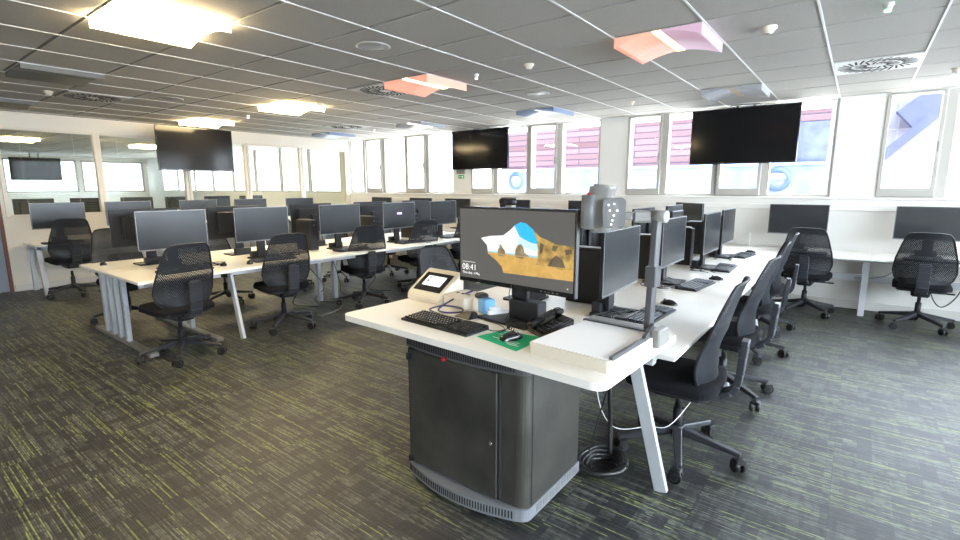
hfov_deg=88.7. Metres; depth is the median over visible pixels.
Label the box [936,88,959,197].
window
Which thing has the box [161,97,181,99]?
grille
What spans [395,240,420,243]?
keyboard
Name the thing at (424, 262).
office chair
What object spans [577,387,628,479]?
cable coil
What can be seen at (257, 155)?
window
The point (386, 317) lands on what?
desk
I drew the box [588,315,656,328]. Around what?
shelf
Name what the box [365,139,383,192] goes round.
window
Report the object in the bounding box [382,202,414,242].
monitor
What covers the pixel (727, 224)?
monitor
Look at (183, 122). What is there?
diffuser
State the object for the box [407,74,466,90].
diffuser
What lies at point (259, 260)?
keyboard
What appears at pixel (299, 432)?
floor
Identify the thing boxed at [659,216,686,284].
monitor
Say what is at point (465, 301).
box
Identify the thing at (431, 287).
control panel
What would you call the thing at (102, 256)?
office chair
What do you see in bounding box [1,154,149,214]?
wall
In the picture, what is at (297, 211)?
monitor
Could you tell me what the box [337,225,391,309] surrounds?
office chair
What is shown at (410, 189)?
window
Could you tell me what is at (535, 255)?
picture
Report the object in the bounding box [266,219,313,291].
office chair
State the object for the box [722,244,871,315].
desk
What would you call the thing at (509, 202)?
webcam
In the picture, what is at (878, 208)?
trim
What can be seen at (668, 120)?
window
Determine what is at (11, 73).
diffuser
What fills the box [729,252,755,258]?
keyboard
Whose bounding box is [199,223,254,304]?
office chair
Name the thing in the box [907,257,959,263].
keyboard
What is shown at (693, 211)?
monitor
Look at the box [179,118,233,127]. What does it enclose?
ceiling light
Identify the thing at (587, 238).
monitor
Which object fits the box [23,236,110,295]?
desk
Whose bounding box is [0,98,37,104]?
diffuser
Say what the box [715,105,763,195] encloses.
window
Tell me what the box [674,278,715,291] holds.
keyboard
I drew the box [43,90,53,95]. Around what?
smoke detector
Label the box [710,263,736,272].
keyboard
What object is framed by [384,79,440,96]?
diffuser
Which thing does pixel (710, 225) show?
monitor
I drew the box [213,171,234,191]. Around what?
window
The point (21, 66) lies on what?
diffuser
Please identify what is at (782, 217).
monitor
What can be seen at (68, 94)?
ceiling vent
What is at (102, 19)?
diffuser
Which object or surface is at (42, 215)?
monitor
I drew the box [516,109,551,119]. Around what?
diffuser
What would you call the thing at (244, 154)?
window
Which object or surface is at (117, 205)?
monitor
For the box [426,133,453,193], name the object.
window
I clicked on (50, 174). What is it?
television
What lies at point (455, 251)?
office chair
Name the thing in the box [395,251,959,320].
baseboard
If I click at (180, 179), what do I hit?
window
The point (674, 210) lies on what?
monitor
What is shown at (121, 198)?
monitor
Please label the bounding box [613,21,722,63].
ceiling light
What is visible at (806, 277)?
office chair
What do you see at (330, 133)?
diffuser
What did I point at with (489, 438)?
base cabinet
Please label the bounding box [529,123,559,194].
window
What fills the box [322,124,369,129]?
ceiling vent
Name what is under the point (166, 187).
window
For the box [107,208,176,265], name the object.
monitor
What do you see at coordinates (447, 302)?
cable
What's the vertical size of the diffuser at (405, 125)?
0.058 m
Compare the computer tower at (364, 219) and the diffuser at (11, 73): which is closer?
the diffuser at (11, 73)
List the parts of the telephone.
coiled cord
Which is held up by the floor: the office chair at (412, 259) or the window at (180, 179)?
the office chair at (412, 259)
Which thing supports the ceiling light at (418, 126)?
attached to the ceiling
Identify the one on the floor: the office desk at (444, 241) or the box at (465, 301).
the office desk at (444, 241)
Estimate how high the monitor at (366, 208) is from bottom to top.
0.555 m
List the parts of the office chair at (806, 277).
seat, backrest, frame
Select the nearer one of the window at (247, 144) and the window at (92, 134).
the window at (92, 134)
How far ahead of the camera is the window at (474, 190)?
9.18 m
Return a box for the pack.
[473,292,494,313]
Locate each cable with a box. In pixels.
[295,304,341,315]
[310,269,328,301]
[429,290,473,313]
[483,319,504,330]
[588,390,607,452]
[597,332,714,429]
[930,291,959,307]
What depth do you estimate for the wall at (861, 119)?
5.96 m
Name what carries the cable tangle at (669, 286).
on the office desk at (724, 288)
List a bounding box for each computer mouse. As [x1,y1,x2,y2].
[499,330,522,341]
[660,298,677,305]
[709,275,723,280]
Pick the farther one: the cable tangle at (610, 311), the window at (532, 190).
the window at (532, 190)
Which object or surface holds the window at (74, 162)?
in the wall at (64, 197)
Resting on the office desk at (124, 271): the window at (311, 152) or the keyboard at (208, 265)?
the keyboard at (208, 265)
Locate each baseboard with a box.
[15,275,98,291]
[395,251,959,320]
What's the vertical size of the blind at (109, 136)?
1.235 m
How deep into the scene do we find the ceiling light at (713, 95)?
5.34 m
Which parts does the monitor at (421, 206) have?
casing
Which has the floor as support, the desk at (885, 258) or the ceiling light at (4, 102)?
the desk at (885, 258)
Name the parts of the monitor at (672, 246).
casing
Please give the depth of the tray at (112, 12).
2.96 m
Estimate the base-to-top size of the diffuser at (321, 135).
0.058 m
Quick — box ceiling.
[0,0,959,158]
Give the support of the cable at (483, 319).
on the desk at (386, 317)
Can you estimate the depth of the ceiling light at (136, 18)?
3.05 m
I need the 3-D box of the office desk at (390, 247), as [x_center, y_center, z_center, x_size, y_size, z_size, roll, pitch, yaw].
[-1.593,-0.041,6.973,1.570,0.707,1.398,7,12,37]
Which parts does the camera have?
light plate, control panel, gooseneck rail, rail, arm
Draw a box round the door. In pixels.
[0,205,14,292]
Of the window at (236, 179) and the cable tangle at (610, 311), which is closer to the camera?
the cable tangle at (610, 311)
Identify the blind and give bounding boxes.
[0,129,97,212]
[99,136,181,207]
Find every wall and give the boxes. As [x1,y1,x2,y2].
[0,110,351,291]
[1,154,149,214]
[146,86,959,311]
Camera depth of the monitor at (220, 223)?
5.56 m
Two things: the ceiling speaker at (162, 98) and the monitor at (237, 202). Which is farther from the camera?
the monitor at (237, 202)
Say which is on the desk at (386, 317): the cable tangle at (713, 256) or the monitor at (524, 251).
the monitor at (524, 251)
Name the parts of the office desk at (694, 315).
leg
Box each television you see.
[8,152,61,179]
[154,124,233,171]
[452,127,508,169]
[689,102,802,164]
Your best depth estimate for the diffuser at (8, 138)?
10.30 m
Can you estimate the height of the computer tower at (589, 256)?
0.375 m
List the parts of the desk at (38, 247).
leg, leg, rail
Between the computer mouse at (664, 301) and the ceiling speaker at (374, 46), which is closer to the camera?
the computer mouse at (664, 301)
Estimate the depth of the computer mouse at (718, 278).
4.08 m
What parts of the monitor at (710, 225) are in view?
casing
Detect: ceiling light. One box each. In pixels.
[0,98,37,109]
[0,136,39,142]
[5,62,104,86]
[87,0,230,47]
[128,144,155,148]
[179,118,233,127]
[258,101,324,115]
[312,132,354,138]
[384,74,466,96]
[396,122,444,130]
[516,107,573,119]
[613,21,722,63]
[700,83,769,102]
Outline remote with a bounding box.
[454,311,477,319]
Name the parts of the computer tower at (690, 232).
panel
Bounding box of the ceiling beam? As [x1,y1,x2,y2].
[0,0,952,140]
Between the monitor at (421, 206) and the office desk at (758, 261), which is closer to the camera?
the office desk at (758, 261)
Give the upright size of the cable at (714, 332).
0.492 m
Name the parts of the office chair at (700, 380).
seat, backrest, frame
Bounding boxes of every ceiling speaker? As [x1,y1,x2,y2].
[158,97,183,100]
[355,41,390,51]
[527,91,549,95]
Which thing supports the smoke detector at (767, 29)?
attached to the ceiling
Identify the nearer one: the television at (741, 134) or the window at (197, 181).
the television at (741, 134)
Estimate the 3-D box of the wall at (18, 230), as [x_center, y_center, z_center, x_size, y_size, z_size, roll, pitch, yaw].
[-6.273,-1.021,7.362,0.090,2.507,10.590,7,12,37]
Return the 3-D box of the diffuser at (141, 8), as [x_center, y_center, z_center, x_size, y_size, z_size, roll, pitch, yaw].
[-1.877,-1.523,2.989,0.262,0.058,0.584,7,12,37]
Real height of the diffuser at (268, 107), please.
0.058 m
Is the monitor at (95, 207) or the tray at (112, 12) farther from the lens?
the monitor at (95, 207)
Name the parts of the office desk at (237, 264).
leg, rail, leg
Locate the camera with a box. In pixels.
[530,184,669,373]
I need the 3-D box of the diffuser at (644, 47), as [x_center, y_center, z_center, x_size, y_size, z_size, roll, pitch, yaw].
[1.232,-1.630,3.626,0.262,0.068,0.584,7,12,37]
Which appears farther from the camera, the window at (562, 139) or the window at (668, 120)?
the window at (562, 139)
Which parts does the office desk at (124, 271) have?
leg, leg, leg, leg, rail, leg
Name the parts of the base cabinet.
door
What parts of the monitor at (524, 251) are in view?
trim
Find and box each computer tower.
[296,219,318,249]
[357,215,376,242]
[401,213,419,237]
[566,245,614,303]
[638,233,650,278]
[675,227,694,264]
[686,221,710,254]
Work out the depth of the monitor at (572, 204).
7.72 m
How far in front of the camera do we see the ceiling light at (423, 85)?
4.92 m
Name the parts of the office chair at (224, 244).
backrest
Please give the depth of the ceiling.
4.08 m
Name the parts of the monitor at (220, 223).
casing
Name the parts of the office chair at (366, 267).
seat, backrest, frame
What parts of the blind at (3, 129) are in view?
head rail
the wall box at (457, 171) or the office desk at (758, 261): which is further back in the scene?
the wall box at (457, 171)
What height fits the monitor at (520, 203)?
0.555 m
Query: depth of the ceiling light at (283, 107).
6.36 m
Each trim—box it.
[350,193,959,200]
[350,196,942,211]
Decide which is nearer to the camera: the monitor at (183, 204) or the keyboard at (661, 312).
the keyboard at (661, 312)
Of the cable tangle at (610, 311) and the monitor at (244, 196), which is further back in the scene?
the monitor at (244, 196)
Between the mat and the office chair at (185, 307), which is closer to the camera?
the mat
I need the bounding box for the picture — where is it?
[466,222,573,289]
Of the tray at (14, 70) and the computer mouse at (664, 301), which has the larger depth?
the tray at (14, 70)
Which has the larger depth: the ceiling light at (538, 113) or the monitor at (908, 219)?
the ceiling light at (538, 113)
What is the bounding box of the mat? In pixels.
[477,331,539,350]
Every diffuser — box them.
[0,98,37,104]
[0,102,30,109]
[0,137,39,140]
[0,138,33,142]
[5,69,91,86]
[13,63,104,79]
[89,9,205,47]
[106,0,230,32]
[136,144,155,147]
[179,120,222,127]
[188,118,233,125]
[258,104,308,115]
[272,101,324,111]
[312,133,340,138]
[324,132,354,136]
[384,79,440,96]
[396,123,428,130]
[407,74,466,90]
[411,122,444,127]
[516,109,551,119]
[537,107,573,115]
[614,32,675,63]
[661,22,722,51]
[701,88,736,102]
[733,84,769,97]
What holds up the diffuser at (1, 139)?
attached to the ceiling light at (3, 138)
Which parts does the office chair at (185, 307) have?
seat, backrest, frame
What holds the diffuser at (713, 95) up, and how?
attached to the ceiling light at (713, 95)
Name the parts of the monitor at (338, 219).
casing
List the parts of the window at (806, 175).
porthole glass, porthole glass, blue panel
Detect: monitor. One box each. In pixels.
[12,198,53,214]
[28,202,86,240]
[70,198,99,211]
[104,201,150,225]
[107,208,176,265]
[120,197,153,208]
[133,209,207,269]
[165,196,193,208]
[179,199,216,220]
[204,196,230,205]
[206,205,259,255]
[232,206,288,258]
[234,198,266,206]
[239,195,262,198]
[286,197,312,215]
[290,203,330,245]
[318,204,360,249]
[353,201,386,224]
[372,197,391,202]
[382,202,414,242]
[402,200,428,234]
[409,198,431,223]
[429,200,455,236]
[445,198,470,228]
[459,206,579,332]
[500,200,529,207]
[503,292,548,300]
[568,200,580,212]
[579,213,611,246]
[589,225,640,319]
[631,207,654,233]
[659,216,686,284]
[666,204,683,217]
[676,202,703,221]
[690,211,720,269]
[709,208,735,257]
[767,204,829,250]
[892,206,959,257]
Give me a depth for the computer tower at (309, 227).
6.04 m
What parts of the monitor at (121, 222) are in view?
casing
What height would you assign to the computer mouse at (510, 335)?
0.037 m
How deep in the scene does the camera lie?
2.06 m
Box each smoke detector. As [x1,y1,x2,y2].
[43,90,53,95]
[524,63,533,69]
[759,25,777,34]
[882,1,894,11]
[951,67,959,73]
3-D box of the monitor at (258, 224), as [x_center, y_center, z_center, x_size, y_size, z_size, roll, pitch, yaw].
[-2.390,-0.408,5.370,0.230,0.555,0.610,7,12,37]
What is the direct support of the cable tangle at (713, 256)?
on the office desk at (758, 261)
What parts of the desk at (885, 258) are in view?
rail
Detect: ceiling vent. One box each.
[54,90,130,103]
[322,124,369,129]
[347,82,406,97]
[834,51,924,75]
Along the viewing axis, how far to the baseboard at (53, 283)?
7.38 m
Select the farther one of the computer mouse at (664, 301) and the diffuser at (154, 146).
the diffuser at (154, 146)
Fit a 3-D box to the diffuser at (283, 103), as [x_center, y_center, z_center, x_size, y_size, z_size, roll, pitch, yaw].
[-2.327,-2.085,6.306,0.262,0.058,0.584,7,12,37]
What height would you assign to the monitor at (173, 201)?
0.555 m
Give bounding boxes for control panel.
[408,268,462,304]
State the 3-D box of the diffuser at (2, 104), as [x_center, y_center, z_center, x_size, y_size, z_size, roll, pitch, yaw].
[-5.947,-2.045,6.055,0.262,0.043,0.584,7,12,37]
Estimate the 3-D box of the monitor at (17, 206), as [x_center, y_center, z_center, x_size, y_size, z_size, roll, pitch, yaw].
[-8.559,-1.094,9.460,0.230,0.555,0.610,7,12,37]
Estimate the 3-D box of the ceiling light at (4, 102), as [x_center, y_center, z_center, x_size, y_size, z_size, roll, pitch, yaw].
[-5.819,-2.029,5.958,0.596,0.043,0.596,7,12,37]
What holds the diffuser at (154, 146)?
attached to the ceiling light at (135, 145)
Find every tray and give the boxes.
[5,62,102,74]
[87,0,230,23]
[781,268,861,281]
[871,275,959,290]
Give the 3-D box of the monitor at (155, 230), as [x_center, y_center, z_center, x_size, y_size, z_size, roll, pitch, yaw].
[-2.927,-0.290,4.676,0.230,0.555,0.610,7,12,36]
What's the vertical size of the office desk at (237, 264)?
0.707 m
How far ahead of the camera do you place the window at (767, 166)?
6.06 m
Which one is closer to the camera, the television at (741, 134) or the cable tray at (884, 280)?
the cable tray at (884, 280)
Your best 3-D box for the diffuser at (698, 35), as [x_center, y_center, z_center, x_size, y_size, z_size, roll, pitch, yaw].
[1.488,-1.597,3.433,0.262,0.068,0.584,7,12,37]
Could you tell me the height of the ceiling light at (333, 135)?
0.058 m
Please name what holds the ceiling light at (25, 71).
attached to the ceiling
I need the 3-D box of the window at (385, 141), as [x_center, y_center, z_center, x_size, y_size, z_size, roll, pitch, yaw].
[-1.784,-2.239,10.543,0.730,1.163,0.110,7,12,37]
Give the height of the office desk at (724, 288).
0.707 m
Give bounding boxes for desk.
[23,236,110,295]
[79,258,231,357]
[176,243,364,338]
[319,237,440,297]
[345,298,675,390]
[384,230,459,244]
[389,225,452,257]
[436,227,459,264]
[478,286,729,492]
[630,264,764,386]
[693,249,780,338]
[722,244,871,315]
[871,253,959,290]
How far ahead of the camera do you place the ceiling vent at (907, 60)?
4.16 m
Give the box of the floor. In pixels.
[0,254,959,539]
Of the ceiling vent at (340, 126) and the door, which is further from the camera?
the ceiling vent at (340, 126)
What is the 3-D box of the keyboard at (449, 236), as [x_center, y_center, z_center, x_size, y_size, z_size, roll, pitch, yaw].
[-0.408,-0.521,7.606,0.160,0.025,0.450,7,12,37]
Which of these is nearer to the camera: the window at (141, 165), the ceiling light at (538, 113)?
the ceiling light at (538, 113)
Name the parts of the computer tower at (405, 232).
panel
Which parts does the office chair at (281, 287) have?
seat, frame, backrest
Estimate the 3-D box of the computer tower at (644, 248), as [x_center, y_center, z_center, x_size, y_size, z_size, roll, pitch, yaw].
[1.377,-0.119,4.173,0.308,0.375,0.110,7,12,37]
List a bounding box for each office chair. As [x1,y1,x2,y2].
[44,218,99,299]
[90,228,156,324]
[136,242,227,367]
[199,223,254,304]
[249,233,315,335]
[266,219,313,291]
[321,233,351,281]
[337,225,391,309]
[377,225,408,275]
[397,220,437,291]
[418,245,465,289]
[443,223,459,271]
[613,276,750,484]
[696,255,781,411]
[709,240,791,365]
[722,232,799,337]
[772,227,833,318]
[875,232,958,335]
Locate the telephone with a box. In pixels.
[507,307,573,336]
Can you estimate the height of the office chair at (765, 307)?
1.016 m
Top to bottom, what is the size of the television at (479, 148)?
0.722 m
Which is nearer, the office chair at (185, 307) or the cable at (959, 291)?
the office chair at (185, 307)
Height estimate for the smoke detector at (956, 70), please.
0.046 m
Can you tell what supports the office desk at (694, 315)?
on the floor
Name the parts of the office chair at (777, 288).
seat, backrest, frame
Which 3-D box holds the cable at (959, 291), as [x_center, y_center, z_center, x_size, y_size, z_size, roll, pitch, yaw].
[5.023,0.166,5.276,0.274,0.487,0.092,7,12,37]
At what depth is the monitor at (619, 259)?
2.93 m
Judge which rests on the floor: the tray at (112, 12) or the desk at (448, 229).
the desk at (448, 229)
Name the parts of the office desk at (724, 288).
leg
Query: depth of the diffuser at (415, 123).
8.06 m
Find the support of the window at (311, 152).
in the wall at (861, 119)
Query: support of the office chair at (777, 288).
on the floor
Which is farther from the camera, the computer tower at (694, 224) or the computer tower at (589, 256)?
the computer tower at (694, 224)
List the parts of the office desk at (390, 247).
leg, rail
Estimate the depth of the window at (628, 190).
7.31 m
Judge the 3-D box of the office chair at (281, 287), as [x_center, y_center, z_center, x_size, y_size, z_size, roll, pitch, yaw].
[-2.084,0.099,5.178,0.661,1.016,0.671,-9,13,-44]
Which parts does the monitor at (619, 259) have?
casing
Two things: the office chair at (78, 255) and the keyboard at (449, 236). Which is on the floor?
the office chair at (78, 255)
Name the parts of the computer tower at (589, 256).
plate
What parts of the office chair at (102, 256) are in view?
seat, backrest, frame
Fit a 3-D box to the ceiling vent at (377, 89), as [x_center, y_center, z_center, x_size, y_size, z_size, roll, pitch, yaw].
[-1.024,-1.944,5.321,0.580,0.014,0.580,7,12,37]
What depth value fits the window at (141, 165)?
18.07 m
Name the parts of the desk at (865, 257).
rail, leg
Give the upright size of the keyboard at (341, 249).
0.025 m
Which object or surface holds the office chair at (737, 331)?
on the floor
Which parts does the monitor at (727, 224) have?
casing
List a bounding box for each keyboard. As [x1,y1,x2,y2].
[155,265,213,274]
[250,255,291,262]
[333,246,369,251]
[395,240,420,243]
[401,310,488,336]
[440,234,459,238]
[622,305,675,323]
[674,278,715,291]
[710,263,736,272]
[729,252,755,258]
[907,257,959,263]
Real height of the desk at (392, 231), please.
0.702 m
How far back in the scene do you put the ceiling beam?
4.28 m
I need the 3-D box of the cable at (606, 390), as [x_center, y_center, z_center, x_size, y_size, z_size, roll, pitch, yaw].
[0.644,0.694,2.541,0.168,0.682,0.034,8,13,40]
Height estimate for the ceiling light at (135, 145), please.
0.058 m
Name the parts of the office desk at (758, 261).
leg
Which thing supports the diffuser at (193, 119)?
attached to the ceiling light at (199, 122)
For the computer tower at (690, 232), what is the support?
on the office desk at (724, 288)
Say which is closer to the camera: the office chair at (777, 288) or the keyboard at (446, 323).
the keyboard at (446, 323)
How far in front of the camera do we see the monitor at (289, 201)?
9.88 m
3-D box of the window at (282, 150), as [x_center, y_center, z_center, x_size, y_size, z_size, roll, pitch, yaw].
[-4.784,-2.618,12.803,1.260,1.163,0.110,7,12,37]
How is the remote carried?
on the desk at (386, 317)
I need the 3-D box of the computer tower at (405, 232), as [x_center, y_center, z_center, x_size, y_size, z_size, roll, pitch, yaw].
[-1.069,-0.685,7.529,0.308,0.375,0.110,7,12,37]
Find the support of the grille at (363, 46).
attached to the ceiling speaker at (374, 46)
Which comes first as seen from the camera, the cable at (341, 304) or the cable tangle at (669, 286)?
the cable tangle at (669, 286)
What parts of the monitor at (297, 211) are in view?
casing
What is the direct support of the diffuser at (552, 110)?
attached to the ceiling light at (538, 113)
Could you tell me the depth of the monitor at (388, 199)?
10.39 m
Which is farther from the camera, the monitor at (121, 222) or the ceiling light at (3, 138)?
the ceiling light at (3, 138)
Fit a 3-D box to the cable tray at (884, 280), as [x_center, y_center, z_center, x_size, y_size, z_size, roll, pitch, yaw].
[5.202,0.183,5.281,1.560,0.080,0.030,7,12,37]
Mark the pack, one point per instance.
(482, 302)
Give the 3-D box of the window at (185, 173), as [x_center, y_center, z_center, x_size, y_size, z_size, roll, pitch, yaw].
[-5.564,-1.588,8.178,0.085,1.250,1.270,7,12,37]
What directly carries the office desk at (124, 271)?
on the floor
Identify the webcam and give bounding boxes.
[499,197,519,207]
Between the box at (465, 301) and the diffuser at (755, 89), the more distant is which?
the diffuser at (755, 89)
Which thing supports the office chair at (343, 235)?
on the floor
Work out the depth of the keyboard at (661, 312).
2.92 m
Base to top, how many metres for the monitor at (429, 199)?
0.555 m
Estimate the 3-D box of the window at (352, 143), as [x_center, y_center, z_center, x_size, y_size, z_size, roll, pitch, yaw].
[-2.773,-2.364,11.289,0.520,1.163,0.110,7,12,37]
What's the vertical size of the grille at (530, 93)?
0.003 m
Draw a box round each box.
[444,289,476,309]
[456,170,464,173]
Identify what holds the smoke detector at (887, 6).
attached to the ceiling
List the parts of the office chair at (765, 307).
seat, backrest, frame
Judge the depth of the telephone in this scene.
2.26 m
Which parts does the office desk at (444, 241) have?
rail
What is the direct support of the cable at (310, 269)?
hanging from the office desk at (237, 264)
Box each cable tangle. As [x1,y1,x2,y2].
[586,305,644,320]
[640,277,683,288]
[689,265,724,272]
[707,254,740,260]
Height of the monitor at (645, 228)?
0.555 m
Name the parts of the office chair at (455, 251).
seat, backrest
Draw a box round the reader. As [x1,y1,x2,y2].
[487,306,507,314]
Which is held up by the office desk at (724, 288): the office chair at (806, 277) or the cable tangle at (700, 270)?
the cable tangle at (700, 270)
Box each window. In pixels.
[0,126,105,217]
[1,158,79,192]
[80,161,145,191]
[95,133,189,209]
[162,170,178,190]
[177,170,195,190]
[188,142,249,199]
[194,171,214,190]
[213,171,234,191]
[233,150,257,191]
[246,143,303,206]
[254,148,282,191]
[280,148,310,191]
[301,147,348,204]
[309,150,340,192]
[350,140,367,192]
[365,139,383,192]
[383,137,407,192]
[406,135,426,192]
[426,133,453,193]
[471,169,494,193]
[495,126,529,193]
[501,108,831,193]
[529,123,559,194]
[558,119,600,194]
[625,114,665,195]
[661,109,716,195]
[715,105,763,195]
[761,98,840,196]
[823,93,959,194]
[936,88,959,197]
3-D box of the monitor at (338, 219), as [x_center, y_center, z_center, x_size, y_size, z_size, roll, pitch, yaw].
[-1.771,-0.544,6.169,0.230,0.555,0.610,7,12,37]
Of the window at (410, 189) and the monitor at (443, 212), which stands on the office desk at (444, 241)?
the monitor at (443, 212)
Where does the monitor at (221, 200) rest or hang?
on the desk
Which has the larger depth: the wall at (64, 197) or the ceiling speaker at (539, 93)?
the wall at (64, 197)
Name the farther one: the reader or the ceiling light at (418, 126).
the ceiling light at (418, 126)
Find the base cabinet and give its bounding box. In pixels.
[406,338,579,521]
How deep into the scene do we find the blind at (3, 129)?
7.17 m
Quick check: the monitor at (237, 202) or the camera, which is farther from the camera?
the monitor at (237, 202)
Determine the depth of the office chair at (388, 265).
8.41 m
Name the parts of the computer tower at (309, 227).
panel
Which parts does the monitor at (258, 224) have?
casing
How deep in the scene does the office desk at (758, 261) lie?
5.17 m
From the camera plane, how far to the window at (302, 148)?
11.18 m
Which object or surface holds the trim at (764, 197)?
attached to the wall at (861, 119)
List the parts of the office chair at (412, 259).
seat, frame, backrest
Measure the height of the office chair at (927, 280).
1.016 m
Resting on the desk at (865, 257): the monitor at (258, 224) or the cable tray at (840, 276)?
the cable tray at (840, 276)
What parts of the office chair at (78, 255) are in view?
seat, backrest, frame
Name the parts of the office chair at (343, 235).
backrest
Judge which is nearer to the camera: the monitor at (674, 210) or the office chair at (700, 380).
the office chair at (700, 380)
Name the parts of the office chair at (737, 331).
seat, backrest, frame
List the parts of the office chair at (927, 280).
seat, backrest, frame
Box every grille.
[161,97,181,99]
[358,43,387,50]
[529,92,547,95]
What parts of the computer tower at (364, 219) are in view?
panel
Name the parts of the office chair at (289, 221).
backrest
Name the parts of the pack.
lid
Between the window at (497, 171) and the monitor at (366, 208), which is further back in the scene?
the window at (497, 171)

